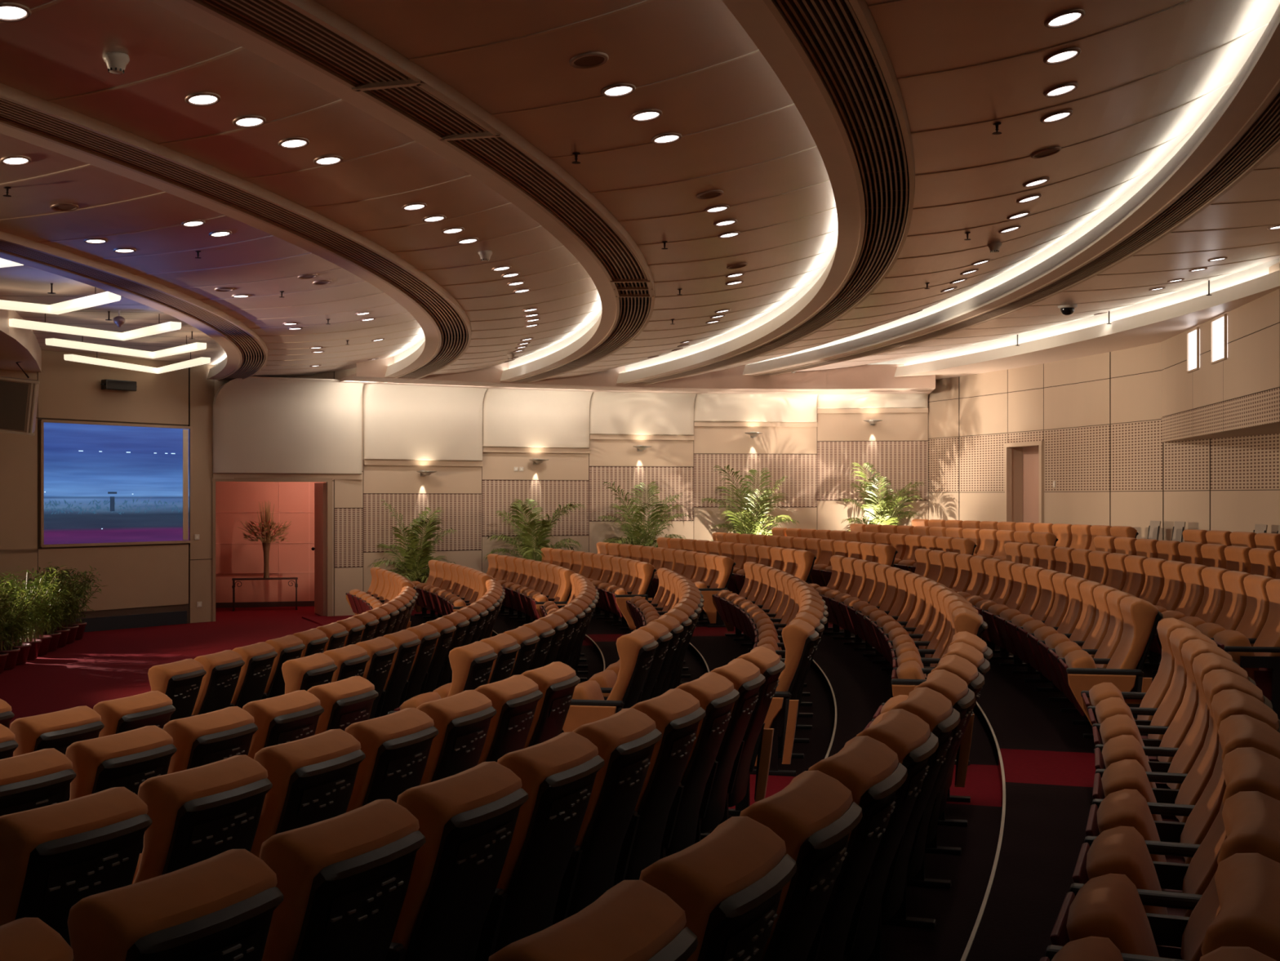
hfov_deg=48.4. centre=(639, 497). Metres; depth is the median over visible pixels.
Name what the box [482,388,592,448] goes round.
wall panel
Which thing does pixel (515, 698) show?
seat
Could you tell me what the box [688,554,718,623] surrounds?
seat
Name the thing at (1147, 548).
seat
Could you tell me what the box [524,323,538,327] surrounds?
recessed light
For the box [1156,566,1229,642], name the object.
seat
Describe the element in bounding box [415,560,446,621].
seat
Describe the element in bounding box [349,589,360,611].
seat cushion
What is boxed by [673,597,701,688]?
seat
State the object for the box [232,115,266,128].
recessed light
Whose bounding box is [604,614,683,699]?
seat
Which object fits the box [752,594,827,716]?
seat
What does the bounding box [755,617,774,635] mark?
seat cushion
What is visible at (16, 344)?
trim
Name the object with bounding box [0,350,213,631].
wall
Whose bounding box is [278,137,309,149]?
recessed light
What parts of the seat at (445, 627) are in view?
backrest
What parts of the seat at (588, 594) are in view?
backrest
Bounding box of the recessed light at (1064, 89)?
[1043,82,1078,97]
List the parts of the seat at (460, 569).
backrest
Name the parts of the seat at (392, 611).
backrest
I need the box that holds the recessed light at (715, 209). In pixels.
[704,204,729,213]
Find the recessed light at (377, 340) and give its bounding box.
[371,337,384,341]
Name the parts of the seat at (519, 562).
backrest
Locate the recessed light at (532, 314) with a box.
[524,313,539,317]
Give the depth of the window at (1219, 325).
16.43 m
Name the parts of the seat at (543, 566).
backrest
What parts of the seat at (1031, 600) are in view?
backrest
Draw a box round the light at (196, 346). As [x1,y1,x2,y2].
[45,335,206,358]
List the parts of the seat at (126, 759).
backrest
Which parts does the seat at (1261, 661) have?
armrest, seat, backrest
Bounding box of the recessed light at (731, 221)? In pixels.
[713,218,737,226]
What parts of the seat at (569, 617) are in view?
backrest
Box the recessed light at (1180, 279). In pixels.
[1167,278,1184,282]
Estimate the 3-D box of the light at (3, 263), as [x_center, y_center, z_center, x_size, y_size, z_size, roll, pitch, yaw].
[-5.775,-2.013,11.803,1.435,0.215,0.644,0,0,0]
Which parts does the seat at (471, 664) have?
backrest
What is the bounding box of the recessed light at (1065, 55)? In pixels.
[1043,47,1081,64]
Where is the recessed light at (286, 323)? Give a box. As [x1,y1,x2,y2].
[282,322,297,325]
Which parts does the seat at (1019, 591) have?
backrest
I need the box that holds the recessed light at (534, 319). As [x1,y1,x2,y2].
[524,318,540,322]
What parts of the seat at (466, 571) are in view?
backrest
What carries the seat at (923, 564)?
on the floor at (1048, 762)
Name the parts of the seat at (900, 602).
armrest, backrest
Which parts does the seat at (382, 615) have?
backrest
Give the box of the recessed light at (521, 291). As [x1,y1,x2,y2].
[513,288,530,293]
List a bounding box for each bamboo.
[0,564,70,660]
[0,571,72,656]
[0,575,27,674]
[0,582,50,665]
[0,584,21,635]
[0,586,51,670]
[0,594,8,615]
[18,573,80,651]
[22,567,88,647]
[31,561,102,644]
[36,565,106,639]
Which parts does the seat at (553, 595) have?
armrest, backrest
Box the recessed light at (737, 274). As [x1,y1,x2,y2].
[725,272,744,277]
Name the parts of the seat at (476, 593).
backrest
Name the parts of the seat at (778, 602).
armrest, backrest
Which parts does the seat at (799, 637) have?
panel, armrest, panel trim, backrest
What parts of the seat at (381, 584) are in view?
backrest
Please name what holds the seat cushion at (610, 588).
on the seat at (633, 577)
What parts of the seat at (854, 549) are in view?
backrest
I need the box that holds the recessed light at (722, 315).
[710,314,724,318]
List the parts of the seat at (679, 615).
backrest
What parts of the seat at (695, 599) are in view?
backrest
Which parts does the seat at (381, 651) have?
backrest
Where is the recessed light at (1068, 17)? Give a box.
[1044,8,1084,28]
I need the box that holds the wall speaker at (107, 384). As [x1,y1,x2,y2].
[100,378,137,391]
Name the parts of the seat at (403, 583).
backrest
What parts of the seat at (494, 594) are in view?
backrest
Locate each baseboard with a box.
[28,610,186,631]
[215,600,314,608]
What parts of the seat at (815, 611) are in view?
backrest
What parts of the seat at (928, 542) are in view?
backrest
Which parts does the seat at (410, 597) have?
backrest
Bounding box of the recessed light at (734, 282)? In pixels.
[725,280,743,285]
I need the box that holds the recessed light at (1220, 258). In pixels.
[1207,257,1227,262]
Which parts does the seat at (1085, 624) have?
armrest, backrest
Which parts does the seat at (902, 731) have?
backrest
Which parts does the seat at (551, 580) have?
backrest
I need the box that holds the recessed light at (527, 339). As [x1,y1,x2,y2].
[520,337,533,341]
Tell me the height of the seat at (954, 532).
0.888 m
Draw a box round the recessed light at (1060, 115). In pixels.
[1040,109,1072,123]
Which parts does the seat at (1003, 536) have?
backrest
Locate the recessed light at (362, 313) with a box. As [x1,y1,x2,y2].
[355,311,370,315]
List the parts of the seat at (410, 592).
backrest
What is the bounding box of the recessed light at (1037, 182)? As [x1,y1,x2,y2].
[1022,177,1049,187]
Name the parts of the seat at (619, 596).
panel, armrest, backrest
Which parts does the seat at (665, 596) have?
armrest, backrest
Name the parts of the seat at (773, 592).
armrest, backrest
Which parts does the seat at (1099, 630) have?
armrest, backrest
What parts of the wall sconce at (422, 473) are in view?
lamp shade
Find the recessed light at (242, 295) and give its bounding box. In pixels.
[231,293,249,297]
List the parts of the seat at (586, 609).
backrest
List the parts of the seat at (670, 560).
backrest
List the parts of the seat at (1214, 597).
backrest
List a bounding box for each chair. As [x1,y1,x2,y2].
[1147,520,1160,540]
[1171,521,1185,542]
[1253,524,1267,533]
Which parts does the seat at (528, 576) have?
backrest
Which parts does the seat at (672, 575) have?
armrest, backrest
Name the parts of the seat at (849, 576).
backrest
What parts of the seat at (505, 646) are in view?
backrest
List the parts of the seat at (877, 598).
backrest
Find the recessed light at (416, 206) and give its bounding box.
[401,202,426,210]
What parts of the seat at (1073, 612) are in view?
armrest, backrest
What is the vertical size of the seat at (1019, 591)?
0.888 m
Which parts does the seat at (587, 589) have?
backrest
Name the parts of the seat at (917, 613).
armrest, backrest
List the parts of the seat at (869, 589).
backrest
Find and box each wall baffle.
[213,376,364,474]
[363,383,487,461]
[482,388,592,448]
[589,391,696,435]
[693,393,818,422]
[817,393,928,408]
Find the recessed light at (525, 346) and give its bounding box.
[515,345,528,348]
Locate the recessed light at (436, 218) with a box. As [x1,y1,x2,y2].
[422,214,446,222]
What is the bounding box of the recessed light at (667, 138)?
[651,133,681,144]
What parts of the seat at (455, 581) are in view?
backrest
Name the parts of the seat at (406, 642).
backrest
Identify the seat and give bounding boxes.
[0,698,14,727]
[0,723,18,759]
[0,747,75,816]
[0,786,152,960]
[0,917,73,960]
[9,705,104,800]
[65,724,177,853]
[66,848,284,960]
[93,690,175,737]
[132,754,272,884]
[147,658,206,720]
[163,706,257,773]
[191,649,244,715]
[229,641,277,708]
[242,689,324,759]
[250,728,365,857]
[259,799,426,960]
[261,634,305,699]
[281,653,337,693]
[292,627,328,657]
[306,675,378,734]
[315,622,348,652]
[323,644,370,682]
[336,617,365,646]
[344,707,438,812]
[345,567,381,615]
[351,611,379,641]
[352,568,387,613]
[355,636,397,719]
[358,570,395,612]
[363,573,400,610]
[365,607,390,639]
[366,574,407,610]
[369,577,411,609]
[374,629,421,717]
[377,603,399,635]
[385,599,406,633]
[385,760,528,960]
[387,640,497,714]
[392,595,411,631]
[395,591,415,630]
[398,622,440,707]
[400,579,416,621]
[400,588,417,629]
[401,586,418,629]
[411,560,439,617]
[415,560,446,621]
[416,689,496,785]
[419,617,456,694]
[420,562,453,613]
[426,564,461,613]
[432,565,467,615]
[432,632,520,698]
[435,612,469,688]
[438,567,475,615]
[443,569,479,614]
[447,571,486,613]
[448,606,479,683]
[450,573,494,612]
[459,579,503,637]
[465,602,488,644]
[474,598,494,640]
[474,674,542,764]
[474,731,604,960]
[480,594,499,639]
[484,591,502,638]
[485,587,504,637]
[486,553,498,577]
[487,582,504,591]
[487,584,505,595]
[488,880,697,960]
[493,555,517,616]
[494,555,509,613]
[497,557,526,618]
[502,559,534,622]
[503,626,539,676]
[506,560,542,624]
[514,562,551,613]
[520,564,559,617]
[521,661,580,748]
[522,619,555,670]
[526,566,564,619]
[531,568,575,618]
[537,613,568,666]
[539,573,586,617]
[540,547,553,564]
[542,575,590,656]
[544,577,595,661]
[550,608,577,662]
[551,548,564,566]
[552,707,662,924]
[561,603,585,664]
[562,549,574,570]
[562,628,658,732]
[567,599,591,666]
[571,595,595,670]
[572,551,585,574]
[574,591,597,671]
[575,587,599,680]
[576,584,599,673]
[577,581,597,667]
[581,551,595,613]
[586,555,614,618]
[587,621,672,703]
[590,553,604,616]
[591,556,623,622]
[595,542,609,555]
[595,558,632,626]
[602,560,639,629]
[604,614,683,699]
[608,542,622,556]
[608,561,656,633]
[613,688,706,886]
[617,608,692,695]
[619,543,632,559]
[626,567,671,628]
[630,545,643,561]
[631,569,678,627]
[635,573,684,626]
[639,575,691,663]
[639,816,796,960]
[641,546,655,597]
[641,578,695,670]
[643,582,701,677]
[647,548,677,597]
[648,546,666,596]
[648,585,703,684]
[652,549,687,593]
[657,537,671,548]
[659,671,739,859]
[667,603,697,690]
[669,537,684,550]
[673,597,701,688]
[677,589,704,686]
[678,593,703,683]
[682,538,697,551]
[682,551,697,578]
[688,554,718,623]
[692,552,708,619]
[693,555,735,626]
[694,657,765,843]
[695,539,709,554]
[701,646,785,839]
[707,541,722,555]
[711,532,727,542]
[711,561,758,640]
[720,542,735,559]
[720,564,767,645]
[725,533,740,543]
[727,544,760,594]
[728,566,775,651]
[733,542,746,569]
[733,545,772,592]
[734,568,785,636]
[738,533,754,544]
[739,770,862,960]
[740,571,792,642]
[745,574,800,642]
[749,577,808,635]
[750,618,819,775]
[752,534,767,546]
[752,581,814,686]
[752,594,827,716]
[754,585,822,695]
[755,589,825,706]
[759,599,828,728]
[765,535,781,546]
[769,546,784,569]
[771,527,787,536]
[777,611,824,758]
[779,536,795,548]
[780,604,827,742]
[781,548,797,574]
[786,528,801,537]
[792,537,808,550]
[792,549,816,583]
[800,528,816,537]
[805,735,907,960]
[806,537,822,564]
[808,538,835,583]
[808,555,846,634]
[810,540,849,586]
[814,529,831,539]
[815,556,857,639]
[821,559,868,644]
[822,541,862,585]
[829,529,845,540]
[830,561,879,650]
[840,564,893,656]
[842,708,938,960]
[844,530,861,542]
[848,567,902,662]
[849,523,866,532]
[857,569,913,670]
[859,531,875,543]
[860,542,877,562]
[863,641,990,855]
[864,573,924,678]
[865,524,882,533]
[866,687,959,960]
[871,577,936,661]
[871,631,992,826]
[873,543,897,566]
[874,532,891,545]
[878,580,946,666]
[880,524,897,533]
[881,669,975,928]
[883,585,955,659]
[888,589,964,666]
[889,533,906,559]
[890,595,972,676]
[891,607,987,764]
[892,534,922,567]
[892,600,982,679]
[895,535,937,572]
[897,525,914,534]
[906,654,984,888]
[910,536,953,573]
[911,519,928,526]
[912,525,930,535]
[914,548,931,577]
[926,550,945,582]
[928,519,946,527]
[928,526,946,537]
[939,551,960,588]
[945,520,963,528]
[945,527,964,537]
[951,537,977,555]
[951,553,973,591]
[951,555,988,595]
[956,558,1002,653]
[961,520,980,528]
[962,528,980,554]
[964,560,1016,659]
[972,563,1031,666]
[973,528,997,555]
[976,529,1015,558]
[979,520,998,530]
[983,566,1046,673]
[991,530,1032,560]
[995,568,1061,682]
[996,521,1016,531]
[1004,542,1023,563]
[1006,573,1074,691]
[1014,522,1035,532]
[1017,576,1088,701]
[1020,543,1039,566]
[1028,580,1104,712]
[1031,531,1057,546]
[1033,522,1053,533]
[1036,545,1057,570]
[1039,585,1120,724]
[1040,791,1279,960]
[1044,746,1279,960]
[1048,590,1137,738]
[1052,523,1072,547]
[1053,546,1075,574]
[1058,595,1163,752]
[1069,524,1091,549]
[1069,714,1279,959]
[1071,548,1092,579]
[1080,617,1201,738]
[1084,688,1279,893]
[1088,524,1111,551]
[1088,551,1111,585]
[1088,627,1217,761]
[1092,639,1238,788]
[1092,669,1272,857]
[1093,535,1116,553]
[1094,652,1256,819]
[1105,552,1128,591]
[1110,525,1138,537]
[1113,537,1137,555]
[1121,555,1149,658]
[1134,538,1158,558]
[1138,557,1167,666]
[1149,560,1188,673]
[1149,563,1208,655]
[1155,540,1181,561]
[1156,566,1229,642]
[1177,542,1204,564]
[1177,570,1251,630]
[1182,528,1208,543]
[1195,574,1275,646]
[1199,946,1276,960]
[1200,543,1226,568]
[1200,853,1279,960]
[1205,529,1231,546]
[1213,578,1279,719]
[1224,545,1252,573]
[1229,531,1257,548]
[1248,547,1278,578]
[1254,533,1279,551]
[1273,550,1279,578]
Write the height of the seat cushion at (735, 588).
0.362 m
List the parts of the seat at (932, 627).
armrest, backrest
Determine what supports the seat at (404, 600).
on the floor at (1048, 762)
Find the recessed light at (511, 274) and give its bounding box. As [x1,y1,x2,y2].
[501,272,519,277]
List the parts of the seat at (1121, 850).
armrest, seat, backrest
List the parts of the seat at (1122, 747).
armrest, seat, backrest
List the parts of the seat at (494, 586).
backrest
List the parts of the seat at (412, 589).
backrest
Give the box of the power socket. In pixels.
[196,601,201,607]
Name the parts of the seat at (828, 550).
backrest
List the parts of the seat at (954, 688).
backrest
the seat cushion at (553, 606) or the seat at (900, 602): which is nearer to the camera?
the seat at (900, 602)
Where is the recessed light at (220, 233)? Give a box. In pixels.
[208,230,231,237]
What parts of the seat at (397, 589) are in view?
backrest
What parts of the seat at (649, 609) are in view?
backrest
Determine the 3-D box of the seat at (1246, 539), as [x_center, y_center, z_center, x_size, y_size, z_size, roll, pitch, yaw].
[6.348,0.815,15.238,0.572,0.888,0.529,0,0,-3]
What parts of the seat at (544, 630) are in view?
backrest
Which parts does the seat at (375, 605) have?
backrest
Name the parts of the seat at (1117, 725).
armrest, seat, backrest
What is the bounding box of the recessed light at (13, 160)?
[0,155,31,165]
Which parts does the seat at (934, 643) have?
armrest, backrest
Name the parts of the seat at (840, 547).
backrest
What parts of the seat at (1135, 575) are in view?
backrest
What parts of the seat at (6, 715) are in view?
backrest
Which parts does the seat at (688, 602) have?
backrest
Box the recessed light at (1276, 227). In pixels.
[1267,224,1279,230]
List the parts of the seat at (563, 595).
panel, armrest, backrest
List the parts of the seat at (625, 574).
backrest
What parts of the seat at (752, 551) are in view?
backrest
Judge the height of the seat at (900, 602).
0.888 m
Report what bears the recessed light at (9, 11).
in the ceiling
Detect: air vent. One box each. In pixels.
[351,77,502,141]
[610,278,653,297]
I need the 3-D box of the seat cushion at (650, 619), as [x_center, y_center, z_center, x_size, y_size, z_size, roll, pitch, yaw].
[0.165,1.347,13.982,0.219,0.362,0.430,0,0,0]
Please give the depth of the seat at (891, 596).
13.74 m
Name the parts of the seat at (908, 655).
armrest, backrest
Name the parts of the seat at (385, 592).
backrest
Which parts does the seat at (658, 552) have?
backrest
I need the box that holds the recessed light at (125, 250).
[112,247,136,253]
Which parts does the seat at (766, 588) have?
armrest, backrest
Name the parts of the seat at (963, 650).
backrest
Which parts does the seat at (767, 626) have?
armrest, backrest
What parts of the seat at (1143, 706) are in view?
panel, armrest, armrest, seat, backrest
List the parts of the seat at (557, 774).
armrest, backrest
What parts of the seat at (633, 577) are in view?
backrest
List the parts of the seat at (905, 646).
armrest, backrest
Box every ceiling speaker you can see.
[49,203,79,211]
[214,287,235,291]
[297,273,317,279]
[312,280,332,284]
[568,51,608,68]
[696,190,723,199]
[726,262,747,269]
[1030,146,1061,158]
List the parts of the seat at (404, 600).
backrest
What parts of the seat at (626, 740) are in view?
armrest, backrest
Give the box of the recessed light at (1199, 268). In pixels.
[1188,267,1207,271]
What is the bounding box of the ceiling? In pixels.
[0,0,1279,378]
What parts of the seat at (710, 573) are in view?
backrest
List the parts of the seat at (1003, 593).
backrest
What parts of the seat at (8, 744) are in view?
backrest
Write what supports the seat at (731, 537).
on the floor at (1048, 762)
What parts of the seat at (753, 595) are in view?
backrest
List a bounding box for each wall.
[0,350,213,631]
[188,481,325,602]
[213,364,928,616]
[928,342,1279,542]
[1161,262,1279,442]
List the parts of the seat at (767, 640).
armrest, backrest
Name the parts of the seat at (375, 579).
panel, backrest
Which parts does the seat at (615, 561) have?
backrest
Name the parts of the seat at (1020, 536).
backrest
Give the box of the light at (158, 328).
[8,313,181,340]
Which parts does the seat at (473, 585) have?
backrest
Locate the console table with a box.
[231,577,297,611]
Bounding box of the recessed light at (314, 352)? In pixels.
[311,351,324,353]
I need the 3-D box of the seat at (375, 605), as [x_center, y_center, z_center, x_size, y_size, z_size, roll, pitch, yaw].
[-3.287,1.521,18.898,0.572,0.888,0.529,0,0,-13]
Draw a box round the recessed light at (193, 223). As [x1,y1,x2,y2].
[181,219,205,226]
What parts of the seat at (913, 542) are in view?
backrest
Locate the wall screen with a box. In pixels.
[39,419,192,547]
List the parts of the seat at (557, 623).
backrest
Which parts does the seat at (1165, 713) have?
armrest, seat, backrest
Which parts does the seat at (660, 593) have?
panel, armrest, backrest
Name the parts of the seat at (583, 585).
backrest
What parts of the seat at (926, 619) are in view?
armrest, backrest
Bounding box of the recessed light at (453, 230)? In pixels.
[440,226,464,234]
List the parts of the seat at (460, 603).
armrest, backrest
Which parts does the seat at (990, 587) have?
backrest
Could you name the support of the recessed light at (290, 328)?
in the ceiling
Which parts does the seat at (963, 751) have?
panel trim, backrest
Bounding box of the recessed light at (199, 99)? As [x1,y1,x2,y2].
[184,92,221,106]
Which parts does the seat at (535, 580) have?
backrest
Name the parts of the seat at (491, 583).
backrest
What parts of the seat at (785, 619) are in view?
armrest, backrest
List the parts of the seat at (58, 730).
backrest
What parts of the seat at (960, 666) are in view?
backrest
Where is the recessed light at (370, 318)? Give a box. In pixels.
[360,317,375,321]
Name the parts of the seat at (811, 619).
backrest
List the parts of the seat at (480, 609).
backrest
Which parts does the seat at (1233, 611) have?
backrest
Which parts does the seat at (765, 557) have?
backrest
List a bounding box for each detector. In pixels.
[102,51,129,74]
[112,309,125,327]
[478,249,492,261]
[506,353,515,359]
[987,241,1001,253]
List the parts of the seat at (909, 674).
panel, armrest, backrest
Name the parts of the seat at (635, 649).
panel, armrest, backrest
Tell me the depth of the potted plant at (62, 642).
18.86 m
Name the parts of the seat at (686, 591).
backrest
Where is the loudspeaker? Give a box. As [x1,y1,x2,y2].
[0,361,39,435]
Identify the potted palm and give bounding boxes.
[366,499,457,611]
[483,498,584,561]
[597,481,690,547]
[701,465,799,541]
[841,462,923,531]
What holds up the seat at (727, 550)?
on the floor at (1048, 762)
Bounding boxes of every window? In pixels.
[1186,327,1199,373]
[1210,313,1227,364]
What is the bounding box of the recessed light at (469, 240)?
[456,237,479,244]
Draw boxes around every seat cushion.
[132,853,142,884]
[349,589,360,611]
[355,591,367,607]
[360,594,372,599]
[365,596,377,603]
[369,599,381,606]
[372,602,382,608]
[400,692,440,710]
[411,581,420,604]
[415,582,427,606]
[422,584,434,608]
[429,586,441,593]
[432,682,451,698]
[435,589,446,595]
[440,591,452,598]
[445,593,457,600]
[449,596,461,603]
[453,599,466,606]
[497,579,506,604]
[502,582,515,605]
[510,584,522,608]
[516,586,529,611]
[523,588,535,595]
[528,591,541,598]
[533,594,548,601]
[542,600,555,608]
[545,604,559,613]
[546,608,558,614]
[572,680,604,699]
[587,669,617,696]
[591,580,602,606]
[597,582,610,608]
[604,585,617,611]
[604,661,619,675]
[612,587,627,616]
[630,595,643,604]
[635,599,648,607]
[639,603,653,615]
[642,606,657,624]
[644,610,659,620]
[645,615,658,624]
[693,581,707,609]
[716,589,731,619]
[724,592,739,600]
[731,596,746,604]
[732,567,739,592]
[736,568,745,580]
[737,600,753,608]
[743,604,759,613]
[749,608,764,623]
[753,613,769,634]
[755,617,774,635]
[756,636,782,657]
[757,623,780,642]
[758,629,782,649]
[759,644,776,653]
[808,583,820,589]
[809,563,815,583]
[813,564,828,586]
[815,586,830,618]
[824,565,831,571]
[824,589,841,623]
[834,593,851,627]
[843,596,861,631]
[853,600,871,610]
[861,605,879,615]
[868,609,888,621]
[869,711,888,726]
[875,615,895,631]
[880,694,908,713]
[882,621,902,640]
[888,627,909,654]
[892,634,915,657]
[893,558,902,567]
[895,642,924,666]
[896,650,927,677]
[896,660,925,679]
[897,560,916,572]
[956,591,970,598]
[964,595,983,604]
[975,599,996,639]
[976,554,994,558]
[987,604,1009,645]
[991,555,1005,560]
[1000,608,1022,653]
[1011,613,1034,626]
[1022,619,1046,633]
[1033,626,1058,639]
[1044,633,1070,648]
[1051,936,1124,960]
[1054,640,1082,663]
[1064,649,1097,668]
[1066,873,1159,956]
[1086,826,1168,915]
[1088,682,1124,723]
[1095,697,1135,723]
[1097,788,1166,888]
[1099,714,1149,760]
[1101,759,1162,821]
[1102,734,1156,787]
[1154,604,1167,649]
[1160,610,1186,620]
[1177,616,1205,627]
[1195,622,1226,637]
[1213,630,1258,679]
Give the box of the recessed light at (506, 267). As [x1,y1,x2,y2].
[491,265,511,271]
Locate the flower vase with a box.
[237,500,291,577]
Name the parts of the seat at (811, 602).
backrest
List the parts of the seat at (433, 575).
panel, backrest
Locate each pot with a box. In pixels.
[0,643,31,665]
[0,647,20,670]
[0,651,8,674]
[13,639,41,660]
[26,635,52,656]
[33,631,61,651]
[44,627,70,647]
[48,624,79,644]
[57,621,86,639]
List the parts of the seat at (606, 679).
armrest, backrest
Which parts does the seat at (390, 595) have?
backrest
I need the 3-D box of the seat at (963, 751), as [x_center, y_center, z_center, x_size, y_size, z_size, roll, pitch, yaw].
[1.474,1.129,7.134,0.572,0.888,0.623,0,0,15]
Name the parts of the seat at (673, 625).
backrest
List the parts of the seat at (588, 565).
backrest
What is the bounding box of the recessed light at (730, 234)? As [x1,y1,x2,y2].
[718,231,740,238]
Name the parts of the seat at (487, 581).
backrest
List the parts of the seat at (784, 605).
armrest, backrest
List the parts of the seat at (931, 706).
backrest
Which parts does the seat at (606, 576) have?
backrest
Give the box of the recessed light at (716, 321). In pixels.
[705,320,719,324]
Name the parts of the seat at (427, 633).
backrest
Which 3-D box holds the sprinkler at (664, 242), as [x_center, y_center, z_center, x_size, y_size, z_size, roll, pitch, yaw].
[0.190,-1.941,10.960,0.052,0.060,0.051,0,0,0]
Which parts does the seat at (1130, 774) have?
armrest, seat, backrest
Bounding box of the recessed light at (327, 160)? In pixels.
[313,155,342,165]
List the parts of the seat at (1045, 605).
backrest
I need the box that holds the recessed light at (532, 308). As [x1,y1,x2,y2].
[522,307,538,311]
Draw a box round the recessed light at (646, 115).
[629,109,662,121]
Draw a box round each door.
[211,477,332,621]
[1004,440,1044,523]
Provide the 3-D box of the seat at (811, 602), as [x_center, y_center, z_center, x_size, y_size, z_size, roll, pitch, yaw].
[1.091,1.207,10.417,0.572,0.888,0.529,0,0,8]
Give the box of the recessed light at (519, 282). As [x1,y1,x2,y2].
[506,280,524,285]
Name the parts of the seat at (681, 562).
backrest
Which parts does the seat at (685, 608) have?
backrest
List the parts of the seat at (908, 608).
armrest, backrest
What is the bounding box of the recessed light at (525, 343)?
[517,342,530,345]
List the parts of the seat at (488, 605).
backrest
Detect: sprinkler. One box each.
[3,186,11,196]
[47,283,56,293]
[195,250,200,258]
[571,151,580,164]
[661,240,667,248]
[964,231,970,239]
[992,122,1001,134]
[1205,280,1212,295]
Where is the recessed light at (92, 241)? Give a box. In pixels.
[83,238,107,244]
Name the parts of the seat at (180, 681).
backrest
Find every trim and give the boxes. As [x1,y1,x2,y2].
[0,82,471,384]
[0,231,268,380]
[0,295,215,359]
[0,309,41,372]
[148,0,654,382]
[213,473,362,479]
[215,481,314,601]
[338,356,935,394]
[363,459,483,466]
[482,447,590,453]
[561,634,604,730]
[589,434,694,439]
[616,0,915,384]
[688,642,709,672]
[693,422,817,426]
[742,4,1279,375]
[812,659,836,758]
[817,408,928,413]
[871,257,1279,379]
[960,701,1005,960]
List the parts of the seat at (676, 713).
armrest, backrest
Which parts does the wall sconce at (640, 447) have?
lamp shade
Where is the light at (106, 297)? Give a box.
[0,286,120,314]
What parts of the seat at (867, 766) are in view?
backrest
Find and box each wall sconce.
[416,469,436,475]
[528,457,548,464]
[632,444,652,451]
[744,431,763,437]
[863,419,882,425]
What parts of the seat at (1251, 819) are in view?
backrest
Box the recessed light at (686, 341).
[680,339,693,343]
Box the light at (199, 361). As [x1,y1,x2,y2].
[63,351,210,373]
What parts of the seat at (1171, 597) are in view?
backrest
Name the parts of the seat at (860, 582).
backrest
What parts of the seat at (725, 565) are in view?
panel, armrest, backrest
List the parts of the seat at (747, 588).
panel, backrest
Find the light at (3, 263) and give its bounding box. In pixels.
[0,257,23,267]
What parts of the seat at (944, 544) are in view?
backrest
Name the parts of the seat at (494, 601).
backrest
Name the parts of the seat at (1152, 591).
backrest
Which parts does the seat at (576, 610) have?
backrest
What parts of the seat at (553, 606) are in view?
backrest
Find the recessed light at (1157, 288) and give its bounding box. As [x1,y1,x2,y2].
[1148,286,1165,290]
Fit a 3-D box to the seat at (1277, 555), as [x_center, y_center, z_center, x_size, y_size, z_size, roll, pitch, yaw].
[5.297,0.893,11.867,0.572,0.888,0.529,0,0,4]
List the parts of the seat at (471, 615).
backrest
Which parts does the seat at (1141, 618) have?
panel, armrest, backrest, panel trim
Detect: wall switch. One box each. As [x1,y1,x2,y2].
[194,533,199,539]
[513,466,518,471]
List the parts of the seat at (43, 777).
backrest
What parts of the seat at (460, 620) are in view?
backrest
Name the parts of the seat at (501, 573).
backrest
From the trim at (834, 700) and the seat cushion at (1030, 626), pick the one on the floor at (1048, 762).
the trim at (834, 700)
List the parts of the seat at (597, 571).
backrest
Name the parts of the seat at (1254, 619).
armrest, backrest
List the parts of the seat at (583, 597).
backrest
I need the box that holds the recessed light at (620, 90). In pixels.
[600,83,635,97]
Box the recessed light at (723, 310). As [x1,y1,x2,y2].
[714,308,730,313]
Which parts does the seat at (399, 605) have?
backrest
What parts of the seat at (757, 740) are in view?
panel trim, backrest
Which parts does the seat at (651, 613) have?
backrest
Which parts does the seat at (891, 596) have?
armrest, backrest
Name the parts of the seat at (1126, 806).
armrest, seat, backrest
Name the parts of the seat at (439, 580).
backrest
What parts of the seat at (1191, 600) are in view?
backrest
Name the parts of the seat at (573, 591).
armrest, backrest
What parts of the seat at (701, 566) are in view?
backrest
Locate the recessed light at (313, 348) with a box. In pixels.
[309,346,323,349]
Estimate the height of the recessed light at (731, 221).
0.041 m
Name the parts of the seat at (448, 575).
backrest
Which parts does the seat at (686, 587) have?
backrest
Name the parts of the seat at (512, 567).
backrest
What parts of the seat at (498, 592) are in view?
backrest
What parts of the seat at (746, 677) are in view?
backrest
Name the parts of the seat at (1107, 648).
armrest, backrest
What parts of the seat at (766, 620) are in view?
armrest, backrest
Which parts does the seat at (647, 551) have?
backrest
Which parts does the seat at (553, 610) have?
backrest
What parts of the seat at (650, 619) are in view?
backrest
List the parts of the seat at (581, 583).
backrest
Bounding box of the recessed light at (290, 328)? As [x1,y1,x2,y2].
[287,327,302,329]
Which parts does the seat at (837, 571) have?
backrest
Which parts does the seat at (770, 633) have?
armrest, backrest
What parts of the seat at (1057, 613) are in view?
armrest, backrest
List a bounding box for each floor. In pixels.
[0,596,1271,960]
[197,605,319,622]
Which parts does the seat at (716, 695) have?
backrest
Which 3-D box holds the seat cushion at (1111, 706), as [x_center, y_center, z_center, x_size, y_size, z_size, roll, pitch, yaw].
[2.200,1.111,6.523,0.219,0.362,0.430,0,0,15]
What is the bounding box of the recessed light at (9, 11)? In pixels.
[0,2,31,22]
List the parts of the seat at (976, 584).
backrest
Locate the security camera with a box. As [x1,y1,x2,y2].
[1057,303,1077,315]

